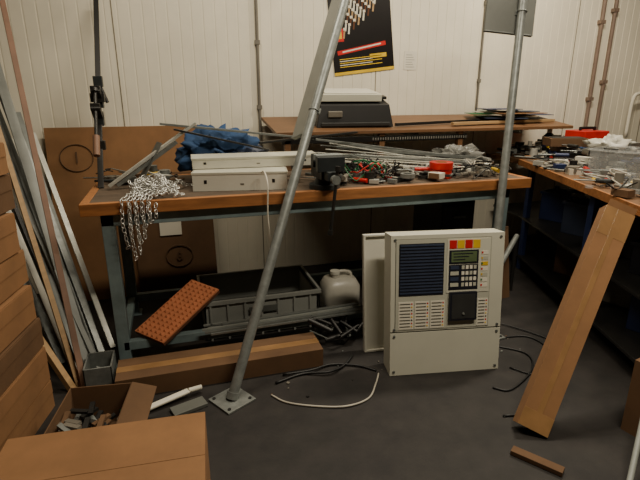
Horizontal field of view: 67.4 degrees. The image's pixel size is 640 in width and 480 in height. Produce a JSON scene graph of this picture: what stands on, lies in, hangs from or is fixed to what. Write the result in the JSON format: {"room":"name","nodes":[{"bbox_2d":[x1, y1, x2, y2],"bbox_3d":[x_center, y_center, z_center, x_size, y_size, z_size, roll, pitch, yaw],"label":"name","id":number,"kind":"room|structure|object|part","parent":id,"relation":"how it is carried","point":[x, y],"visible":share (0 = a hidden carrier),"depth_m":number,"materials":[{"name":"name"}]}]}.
{"room":"workshop","nodes":[
{"label":"workshop","id":0,"kind":"room"},
{"bbox_2d":[0,0,639,293],"bbox_3d":[0.219,-1.309,3.770,6.750,3.100,0.101,-5,18,-16],"label":"wall","id":1,"kind":"structure","parent":0,"point":[182,62],"depth_m":3.72,"materials":[{"name":"paint"}]},
{"bbox_2d":[254,0,261,146],"bbox_3d":[-0.451,-1.660,3.378,0.035,2.200,0.030,-5,18,-16],"label":"conduit","id":2,"kind":"object","parent":1,"relation":"attached to","point":[257,41],"visible":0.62,"depth_m":3.49,"materials":[{"name":"grey metal"}]},
{"bbox_2d":[327,0,393,75],"bbox_3d":[0.311,-1.647,3.635,0.584,0.776,0.004,-5,18,-16],"label":"poster","id":3,"kind":"object","parent":1,"relation":"attached to","point":[365,42],"visible":0.97,"depth_m":3.68,"materials":[{"name":"black paper"}]},
{"bbox_2d":[404,51,416,69],"bbox_3d":[0.722,-1.434,3.835,0.110,0.140,0.003,-5,18,-16],"label":"notice sheet","id":4,"kind":"object","parent":1,"relation":"attached to","point":[410,57],"visible":1,"depth_m":3.83,"materials":[{"name":"paper"}]},
{"bbox_2d":[475,0,485,110],"bbox_3d":[1.341,-1.989,3.853,0.026,1.850,0.024,-5,18,-16],"label":"conduit","id":5,"kind":"object","parent":1,"relation":"attached to","point":[478,79],"visible":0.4,"depth_m":4.01,"materials":[{"name":"grey metal"}]},
{"bbox_2d":[583,0,606,126],"bbox_3d":[2.482,-1.968,4.215,0.054,2.100,0.042,-5,18,-16],"label":"conduit","id":6,"kind":"object","parent":1,"relation":"attached to","point":[601,22],"visible":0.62,"depth_m":4.31,"materials":[{"name":"grey metal"}]},
{"bbox_2d":[595,0,619,129],"bbox_3d":[2.606,-1.979,4.251,0.054,2.100,0.042,-5,18,-16],"label":"conduit","id":7,"kind":"object","parent":1,"relation":"attached to","point":[615,9],"visible":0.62,"depth_m":4.35,"materials":[{"name":"grey metal"}]},
{"bbox_2d":[35,252,639,479],"bbox_3d":[1.096,1.059,1.494,6.950,0.100,6.100,-5,18,-16],"label":"floor","id":8,"kind":"structure","parent":0,"point":[442,425],"depth_m":2.20,"materials":[{"name":"concrete"}]},
{"bbox_2d":[0,379,54,451],"bbox_3d":[-1.468,0.854,1.751,0.554,0.143,0.953,-2,17,-5],"label":"cardboard box","id":9,"kind":"object","parent":8,"relation":"on","point":[43,404],"visible":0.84,"depth_m":2.07,"materials":[{"name":"brown cardboard"}]},
{"bbox_2d":[0,346,49,445],"bbox_3d":[-1.452,0.703,1.696,0.554,0.163,0.953,-2,17,-7],"label":"cardboard box","id":10,"kind":"object","parent":9,"relation":"on","point":[20,394],"visible":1,"depth_m":1.95,"materials":[{"name":"brown cardboard"}]},
{"bbox_2d":[0,318,43,395],"bbox_3d":[-1.453,0.554,1.656,0.554,0.133,0.953,-2,17,-7],"label":"cardboard box","id":11,"kind":"object","parent":10,"relation":"on","point":[14,358],"visible":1,"depth_m":1.94,"materials":[{"name":"brown cardboard"}]},
{"bbox_2d":[0,285,36,352],"bbox_3d":[-1.462,0.413,1.603,0.554,0.153,0.953,-2,17,-6],"label":"cardboard box","id":12,"kind":"object","parent":11,"relation":"on","point":[17,311],"visible":1,"depth_m":1.94,"materials":[{"name":"brown cardboard"}]},
{"bbox_2d":[0,249,28,303],"bbox_3d":[-1.477,0.256,1.587,0.554,0.143,0.953,-2,17,-8],"label":"cardboard box","id":13,"kind":"object","parent":12,"relation":"on","point":[13,270],"visible":1,"depth_m":1.96,"materials":[{"name":"brown cardboard"}]},
{"bbox_2d":[0,213,19,262],"bbox_3d":[-1.483,0.112,1.510,0.554,0.163,0.953,-2,17,-5],"label":"cardboard box","id":14,"kind":"object","parent":13,"relation":"on","point":[9,242],"visible":1,"depth_m":1.92,"materials":[{"name":"brown cardboard"}]},
{"bbox_2d":[0,174,15,214],"bbox_3d":[-1.491,-0.056,1.514,0.554,0.143,0.953,-2,17,-7],"label":"cardboard box","id":15,"kind":"object","parent":14,"relation":"on","point":[7,203],"visible":1,"depth_m":1.95,"materials":[{"name":"brown cardboard"}]},
{"bbox_2d":[0,142,8,175],"bbox_3d":[-1.472,-0.183,1.450,0.554,0.123,0.953,-2,17,-8],"label":"cardboard box","id":16,"kind":"object","parent":15,"relation":"on","point":[3,162],"visible":1,"depth_m":1.91,"materials":[{"name":"brown cardboard"}]},
{"bbox_2d":[0,0,84,390],"bbox_3d":[-1.660,-0.306,2.423,0.454,1.984,1.175,-11,20,-32],"label":"batten","id":17,"kind":"object","parent":8,"relation":"on","point":[77,373],"visible":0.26,"depth_m":2.47,"materials":[{"name":"brown wood"}]},
{"bbox_2d":[0,63,115,367],"bbox_3d":[-1.646,-0.322,2.771,1.552,1.813,0.486,13,21,35],"label":"metal profiles","id":18,"kind":"object","parent":8,"relation":"on","point":[18,147],"visible":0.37,"depth_m":2.66,"materials":[{"name":"metal"}]},
{"bbox_2d":[82,350,116,385],"bbox_3d":[-1.101,0.658,2.412,0.130,0.130,0.168,-5,18,-16],"label":"metal bin","id":19,"kind":"object","parent":8,"relation":"on","point":[105,374],"visible":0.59,"depth_m":2.36,"materials":[{"name":"metal"}]},
{"bbox_2d":[44,382,156,433],"bbox_3d":[-0.880,0.778,1.948,0.362,0.173,0.425,-3,17,-9],"label":"box","id":20,"kind":"object","parent":8,"relation":"on","point":[134,399],"visible":0.39,"depth_m":2.10,"materials":[{"name":"cardboard"}]},
{"bbox_2d":[57,401,116,431],"bbox_3d":[-0.957,0.766,1.974,0.217,0.121,0.268,-5,18,-16],"label":"metal offcuts","id":21,"kind":"object","parent":20,"relation":"in","point":[88,420],"visible":0.53,"depth_m":1.97,"materials":[{"name":"metal"}]},
{"bbox_2d":[0,412,210,479],"bbox_3d":[-0.668,0.850,1.463,0.640,0.319,0.523,-4,17,-12],"label":"carton","id":22,"kind":"object","parent":8,"relation":"on","point":[172,447],"visible":1,"depth_m":1.54,"materials":[{"name":"cardboard"}]},
{"bbox_2d":[43,125,196,300],"bbox_3d":[-1.307,-0.195,3.409,1.040,1.180,0.208,-5,18,-16],"label":"cardboard sheet","id":23,"kind":"object","parent":8,"relation":"on","point":[69,150],"visible":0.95,"depth_m":3.32,"materials":[{"name":"brown cardboard"}]},
{"bbox_2d":[117,385,201,418],"bbox_3d":[-0.748,0.751,2.247,0.393,0.045,0.090,-12,21,-35],"label":"plastic trunking","id":24,"kind":"object","parent":8,"relation":"on","point":[186,391],"visible":0.48,"depth_m":2.26,"materials":[{"name":"plastic"}]},
{"bbox_2d":[134,171,216,291],"bbox_3d":[-1.050,-0.051,3.486,0.550,0.860,0.178,-5,18,-16],"label":"cardboard sheet","id":25,"kind":"object","parent":8,"relation":"on","point":[173,253],"visible":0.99,"depth_m":3.49,"materials":[{"name":"cardboard"}]},
{"bbox_2d":[170,396,207,415],"bbox_3d":[-0.607,0.774,2.224,0.158,0.018,0.070,-12,21,-34],"label":"wood offcut","id":26,"kind":"object","parent":8,"relation":"on","point":[190,406],"visible":0.89,"depth_m":2.21,"materials":[{"name":"grey wood"}]},
{"bbox_2d":[115,332,322,393],"bbox_3d":[-0.504,0.643,2.512,1.032,0.101,0.200,-5,18,-16],"label":"flat cardboard box","id":27,"kind":"object","parent":8,"relation":"on","point":[172,371],"visible":0.98,"depth_m":2.46,"materials":[{"name":"brown cardboard"}]},
{"bbox_2d":[196,264,320,340],"bbox_3d":[-0.405,0.387,3.094,0.720,0.250,0.471,-5,18,-16],"label":"plastic crate","id":28,"kind":"object","parent":8,"relation":"on","point":[292,288],"visible":0.71,"depth_m":2.98,"materials":[{"name":"grey plastic"}]},
{"bbox_2d":[208,0,349,414],"bbox_3d":[-0.149,-0.430,2.494,0.220,2.174,1.417,9,19,26],"label":"metal pole","id":29,"kind":"object","parent":8,"relation":"on","point":[234,398],"visible":1,"depth_m":2.46,"materials":[{"name":"metal"}]},
{"bbox_2d":[78,153,531,365],"bbox_3d":[-0.029,-0.016,3.080,2.550,1.029,0.800,-5,18,-16],"label":"workbench","id":30,"kind":"object","parent":8,"relation":"on","point":[104,202],"depth_m":2.62,"materials":[{"name":"brown wood"}]},
{"bbox_2d":[89,0,108,187],"bbox_3d":[-1.304,-0.913,2.831,0.088,1.096,0.797,-5,18,-16],"label":"clamp","id":31,"kind":"object","parent":30,"relation":"on","point":[98,96],"visible":1,"depth_m":2.74,"materials":[{"name":"metal"}]},
{"bbox_2d":[83,165,184,182],"bbox_3d":[-1.103,-0.392,2.833,0.576,0.092,0.261,-5,18,-16],"label":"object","id":32,"kind":"object","parent":30,"relation":"on","point":[153,169],"visible":0.59,"depth_m":2.81,"materials":[{"name":"black plastic"}]},
{"bbox_2d":[119,173,192,260],"bbox_3d":[-0.837,-0.151,2.520,0.408,0.402,0.465,0,17,-1],"label":"chain","id":33,"kind":"object","parent":30,"relation":"on","point":[155,187],"visible":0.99,"depth_m":2.35,"materials":[{"name":"silver metal"}]},
{"bbox_2d":[135,280,219,345],"bbox_3d":[-0.787,0.394,2.678,0.192,0.233,0.446,13,21,37],"label":"foam mat","id":34,"kind":"object","parent":30,"relation":"on","point":[178,311],"visible":1,"depth_m":2.65,"materials":[{"name":"orange plastic"}]},
{"bbox_2d":[174,123,267,171],"bbox_3d":[-0.569,-0.544,2.929,0.625,0.329,0.335,-5,18,-16],"label":"jacket","id":35,"kind":"object","parent":30,"relation":"on","point":[192,144],"visible":0.44,"depth_m":2.84,"materials":[{"name":"fabric"}]},
{"bbox_2d":[108,122,357,187],"bbox_3d":[-0.453,-0.525,2.828,1.505,0.342,0.126,-7,18,-21],"label":"metal bars","id":36,"kind":"object","parent":30,"relation":"on","point":[159,149],"visible":0.95,"depth_m":2.67,"materials":[{"name":"metal"}]},
{"bbox_2d":[191,151,314,191],"bbox_3d":[-0.366,-0.397,2.717,0.720,0.170,0.332,-2,17,-7],"label":"light","id":37,"kind":"object","parent":30,"relation":"on","point":[246,178],"depth_m":2.60,"materials":[{"name":"white metal"}]},
{"bbox_3d":[-0.372,-0.460,2.747,0.708,0.067,0.138,-4,18,-14],"label":"metal light housing","id":38,"kind":"part","parent":37,"relation":"part of","materials":[{"name":"white metal"}]},
{"bbox_2d":[260,170,270,248],"bbox_3d":[-0.273,-0.138,2.545,0.042,0.456,0.116,-7,18,-22],"label":"power cord","id":39,"kind":"object","parent":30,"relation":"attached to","point":[263,170],"visible":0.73,"depth_m":2.49,"materials":[{"name":"plastic"}]},
{"bbox_2d":[202,302,362,335],"bbox_3d":[-0.157,0.443,2.760,1.017,0.041,0.084,-5,18,-17],"label":"metal beam","id":40,"kind":"object","parent":30,"relation":"on","point":[349,308],"visible":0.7,"depth_m":2.74,"materials":[{"name":"metal"}]},
{"bbox_2d":[309,153,344,235],"bbox_3d":[0.045,-0.266,2.620,0.184,0.409,0.325,-5,18,-16],"label":"vise","id":41,"kind":"object","parent":30,"relation":"on","point":[326,167],"visible":1,"depth_m":2.51,"materials":[{"name":"metal"}]},
{"bbox_2d":[300,166,414,184],"bbox_3d":[0.235,-0.397,2.893,0.683,0.068,0.416,-5,18,-16],"label":"tools","id":42,"kind":"object","parent":30,"relation":"on","point":[401,175],"visible":0.62,"depth_m":2.79,"materials":[{"name":"paint"}]},
{"bbox_2d":[340,158,399,180],"bbox_3d":[0.291,-0.435,2.882,0.360,0.116,0.295,-5,18,-16],"label":"wires","id":43,"kind":"object","parent":30,"relation":"on","point":[377,167],"visible":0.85,"depth_m":2.82,"materials":[{"name":"rubber"}]},
{"bbox_3d":[0.526,-0.560,3.320,1.226,0.128,0.381,-5,18,-16],"label":"pile of hardware","id":44,"kind":"part","parent":30,"relation":"part of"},
{"bbox_2d":[315,138,482,167],"bbox_3d":[0.510,-0.564,3.142,1.237,0.191,0.281,-3,17,-9],"label":"strips","id":45,"kind":"object","parent":30,"relation":"on","point":[416,156],"visible":0.61,"depth_m":3.17,"materials":[{"name":"metal"}]},
{"bbox_2d":[261,114,572,170],"bbox_3d":[0.776,-0.792,3.737,2.390,0.330,0.565,-5,18,-16],"label":"shelf","id":46,"kind":"object","parent":30,"relation":"on","point":[277,125],"visible":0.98,"depth_m":3.48,"materials":[{"name":"brown wood"}]},
{"bbox_2d":[315,88,392,127],"bbox_3d":[0.212,-0.964,3.484,0.559,0.263,0.369,-4,17,-12],"label":"scale","id":47,"kind":"object","parent":46,"relation":"on","point":[340,107],"visible":0.84,"depth_m":3.35,"materials":[{"name":"black plastic"}]},
{"bbox_2d":[395,119,479,125],"bbox_3d":[0.888,-0.878,3.580,0.755,0.035,0.020,-7,18,-22],"label":"rod","id":48,"kind":"object","parent":46,"relation":"on","point":[466,120],"visible":0.86,"depth_m":3.55,"materials":[{"name":"plastic"}]},
{"bbox_2d":[451,119,554,124],"bbox_3d":[1.441,-0.919,3.733,1.005,0.025,0.035,-7,18,-22],"label":"wooden lath","id":49,"kind":"object","parent":46,"relation":"on","point":[531,120],"visible":0.94,"depth_m":3.69,"materials":[{"name":"brown wood"}]},
{"bbox_2d":[466,108,552,118],"bbox_3d":[1.549,-1.033,3.900,0.784,0.071,0.480,-5,18,-16],"label":"papers","id":50,"kind":"object","parent":46,"relation":"on","point":[492,113],"visible":0.91,"depth_m":3.78,"materials":[{"name":"black paper"}]},
{"bbox_2d":[429,160,452,178],"bbox_3d":[0.746,-0.434,2.967,0.144,0.096,0.147,-5,18,-16],"label":"tape roll","id":51,"kind":"object","parent":30,"relation":"on","point":[446,167],"visible":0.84,"depth_m":2.91,"materials":[{"name":"plastic"}]},
{"bbox_2d":[389,158,511,179],"bbox_3d":[0.849,-0.470,3.073,0.786,0.101,0.538,-5,18,-16],"label":"fittings","id":52,"kind":"object","parent":30,"relation":"on","point":[487,169],"visible":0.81,"depth_m":2.97,"materials":[{"name":"metal"}]},
{"bbox_2d":[426,143,490,163],"bbox_3d":[0.973,-0.594,3.372,0.471,0.164,0.353,-5,18,-16],"label":"plastic film","id":53,"kind":"object","parent":30,"relation":"on","point":[471,149],"visible":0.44,"depth_m":3.30,"materials":[{"name":"plastic"}]},
{"bbox_2d":[271,373,378,407],"bbox_3d":[0.063,0.748,2.320,0.577,0.011,0.217,-5,18,-16],"label":"cable","id":54,"kind":"object","parent":8,"relation":"on","point":[272,395],"visible":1,"depth_m":2.25,"materials":[{"name":"white plastic"}]},
{"bbox_2d":[275,355,376,383],"bbox_3d":[0.018,0.677,2.526,0.536,0.027,0.179,-5,18,-16],"label":"cable","id":55,"kind":"object","parent":8,"relation":"on","point":[303,372],"visible":1,"depth_m":2.50,"materials":[{"name":"black rubber"}]},
{"bbox_2d":[307,305,362,343],"bbox_3d":[0.066,0.492,2.833,0.424,0.182,0.271,-5,18,-16],"label":"pipe offcuts","id":56,"kind":"object","parent":8,"relation":"on","point":[350,330],"visible":0.87,"depth_m":2.78,"materials":[{"name":"grey metal"}]},
{"bbox_2d":[320,269,359,306],"bbox_3d":[0.132,0.329,3.226,0.250,0.285,0.200,-5,18,-16],"label":"canister","id":57,"kind":"object","parent":8,"relation":"on","point":[337,288],"visible":0.9,"depth_m":3.14,"materials":[{"name":"plastic"}]},
{"bbox_2d":[286,335,507,396],"bbox_3d":[0.389,0.629,2.716,1.503,0.005,0.489,-6,18,-19],"label":"debris","id":58,"kind":"object","parent":8,"relation":"on","point":[506,335],"visible":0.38,"depth_m":2.42,"materials":[{"name":"cardboard"}]},
{"bbox_2d":[362,229,456,351],"bbox_3d":[0.536,0.286,2.719,0.600,0.668,0.128,-3,17,-10],"label":"panel","id":59,"kind":"object","parent":8,"relation":"on","point":[373,245],"visible":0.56,"depth_m":2.67,"materials":[{"name":"metal"}]},
{"bbox_2d":[413,200,474,230],"bbox_3d":[0.866,0.038,3.432,0.250,0.720,0.410,-5,18,-16],"label":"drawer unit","id":60,"kind":"object","parent":8,"relation":"on","point":[459,214],"visible":0.23,"depth_m":3.20,"materials":[{"name":"metal"}]},
{"bbox_2d":[384,228,504,375],"bbox_3d":[0.642,0.321,2.514,0.594,0.745,0.218,-2,17,-7],"label":"control panel","id":61,"kind":"object","parent":8,"relation":"on","point":[443,288],"visible":1,"depth_m":2.44,"materials":[{"name":"white plastic"}]},
{"bbox_2d":[502,226,508,297],"bbox_3d":[1.233,0.169,3.381,0.250,0.500,0.108,-7,18,-21],"label":"cardboard offcut","id":62,"kind":"object","parent":8,"relation":"on","point":[505,284],"visible":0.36,"depth_m":3.42,"materials":[{"name":"cardboard"}]},
{"bbox_2d":[483,0,536,339],"bbox_3d":[1.045,-0.541,2.818,0.286,2.186,0.720,5,18,16],"label":"sign post","id":63,"kind":"object","parent":8,"relation":"on","point":[507,17],"visible":0.68,"depth_m":2.80,"materials":[{"name":"metal"}]},
{"bbox_2d":[503,234,518,290],"bbox_3d":[1.315,0.202,3.380,0.036,0.437,0.366,12,21,35],"label":"pipe","id":64,"kind":"object","parent":8,"relation":"on","point":[513,244],"visible":0.52,"depth_m":3.47,"materials":[{"name":"metal"}]},
{"bbox_2d":[493,323,546,416],"bbox_3d":[1.125,0.671,2.566,0.428,0.013,0.960,4,17,13],"label":"cable","id":65,"kind":"object","parent":8,"relation":"on","point":[542,343],"visible":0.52,"depth_m":2.66,"materials":[{"name":"rubber"}]},
{"bbox_2d":[510,446,564,476],"bbox_3d":[0.857,0.872,1.896,0.194,0.020,0.040,13,21,37],"label":"wood block","id":66,"kind":"object","parent":8,"relation":"on","point":[529,457],"visible":1,"depth_m":1.88,"materials":[{"name":"wood"}]},
{"bbox_2d":[486,153,639,363],"bbox_3d":[2.063,-0.034,3.356,1.971,0.902,2.290,-5,18,-16],"label":"workbench","id":67,"kind":"object","parent":8,"relation":"on","point":[610,319],"visible":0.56,"depth_m":3.07,"materials":[{"name":"brown wood"}]},
{"bbox_2d":[539,185,584,222],"bbox_3d":[1.944,-0.290,3.750,0.270,0.279,0.340,-12,21,-35],"label":"storage bin","id":68,"kind":"object","parent":67,"relation":"on","point":[551,206],"visible":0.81,"depth_m":3.73,"materials":[{"name":"blue plastic"}]},
{"bbox_2d":[553,243,578,276],"bbox_3d":[1.945,0.107,3.511,0.270,0.301,0.340,-12,21,-35],"label":"storage bin","id":69,"kind":"object","parent":67,"relation":"on","point":[565,262],"visible":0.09,"depth_m":3.52,"materials":[{"name":"cardboard"}]},
{"bbox_2d":[496,135,639,168],"bbox_3d":[1.974,-0.720,3.761,0.963,0.178,1.216,-5,18,-16],"label":"small parts","id":70,"kind":"object","parent":67,"relation":"on","point":[572,151],"visible":0.62,"depth_m":3.55,"materials":[{"name":"grey plastic"}]},
{"bbox_2d":[542,136,588,146],"bbox_3d":[1.854,-0.744,3.624,0.280,0.064,0.160,1,17,3],"label":"tray","id":71,"kind":"object","parent":70,"relation":"on","point":[552,141],"visible":0.98,"depth_m":3.55,"materials":[{"name":"cardboard"}]},
{"bbox_2d":[527,152,639,180],"bbox_3d":[1.653,-0.491,3.156,0.468,0.092,1.009,-5,18,-16],"label":"debris","id":72,"kind":"object","parent":67,"relation":"on","point":[556,164],"visible":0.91,"depth_m":3.08,"materials":[{"name":"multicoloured plastic"}]},
{"bbox_2d":[560,194,607,236],"bbox_3d":[1.928,-0.175,3.376,0.270,0.279,0.340,-12,21,-35],"label":"storage bin","id":73,"kind":"object","parent":67,"relation":"on","point":[575,210],"visible":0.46,"depth_m":3.36,"materials":[{"name":"blue plastic"}]},
{"bbox_2d":[565,126,608,138],"bbox_3d":[2.261,-0.845,4.078,0.250,0.232,0.230,-5,18,-16],"label":"box","id":74,"kind":"object","parent":67,"relation":"on","point":[587,132],"visible":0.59,"depth_m":3.99,"materials":[{"name":"plastic"}]},
{"bbox_2d":[573,172,639,197],"bbox_3d":[1.705,-0.305,2.549,0.629,0.093,0.680,-5,18,-16],"label":"packets","id":75,"kind":"object","parent":67,"relation":"on","point":[628,190],"visible":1,"depth_m":2.51,"materials":[{"name":"plastic"}]},
{"bbox_2d":[581,134,637,158],"bbox_3d":[2.083,-0.653,3.436,0.424,0.210,0.317,-5,18,-16],"label":"packaging","id":76,"kind":"object","parent":67,"relation":"on","point":[610,141],"visible":0.52,"depth_m":3.35,"materials":[{"name":"plastic"}]},
{"bbox_2d":[600,148,639,177],"bbox_3d":[1.927,-0.463,2.924,0.350,0.176,0.450,-13,21,-37],"label":"storage box","id":77,"kind":"object","parent":67,"relation":"on","point":[617,160],"visible":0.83,"depth_m":2.93,"materials":[{"name":"plastic"}]},
{"bbox_2d":[619,215,639,259],"bbox_3d":[1.914,-0.067,2.989,0.270,0.299,0.340,-12,21,-35],"label":"storage bin","id":78,"kind":"object","parent":67,"relation":"on","point":[634,233],"visible":0.09,"depth_m":2.87,"materials":[{"name":"black plastic"}]},
{"bbox_2d":[625,293,639,332],"bbox_3d":[1.931,0.384,2.640,0.270,0.281,0.340,-12,21,-35],"label":"storage bin","id":79,"kind":"object","parent":67,"relation":"on","point":[633,318],"visible":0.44,"depth_m":2.68,"materials":[{"name":"blue plastic"}]},
{"bbox_2d":[513,199,637,437],"bbox_3d":[1.142,0.329,2.145,0.754,0.960,0.149,-15,22,-40],"label":"cardboard box","id":80,"kind":"object","parent":8,"relation":"on","point":[539,405],"visible":0.97,"depth_m":2.12,"materials":[{"name":"brown cardboard"}]},
{"bbox_2d":[620,358,639,436],"bbox_3d":[1.542,0.680,1.982,0.342,0.341,0.340,-9,19,-28],"label":"carton","id":81,"kind":"object","parent":8,"relation":"on","point":[631,416],"visible":1,"depth_m":2.03,"materials":[{"name":"cardboard"}]},
{"bbox_2d":[626,420,639,479],"bbox_3d":[1.194,0.799,1.812,0.022,0.206,0.306,13,21,36],"label":"tube","id":82,"kind":"object","parent":8,"relation":"on","point":[636,449],"visible":1,"depth_m":1.79,"materials":[{"name":"plastic"}]},
{"bbox_3d":[4.356,-0.777,2.030,0.100,3.100,6.000,-5,18,-16],"label":"wall","id":83,"kind":"structure","parent":0,"visible":0},
{"bbox_2d":[623,92,639,136],"bbox_3d":[3.195,-1.218,4.607,0.607,0.436,0.032,-5,18,-16],"label":"pipe","id":84,"kind":"object","parent":83,"relation":"attached to","point":[635,95],"visible":1,"depth_m":4.52,"materials":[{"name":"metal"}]}
]}

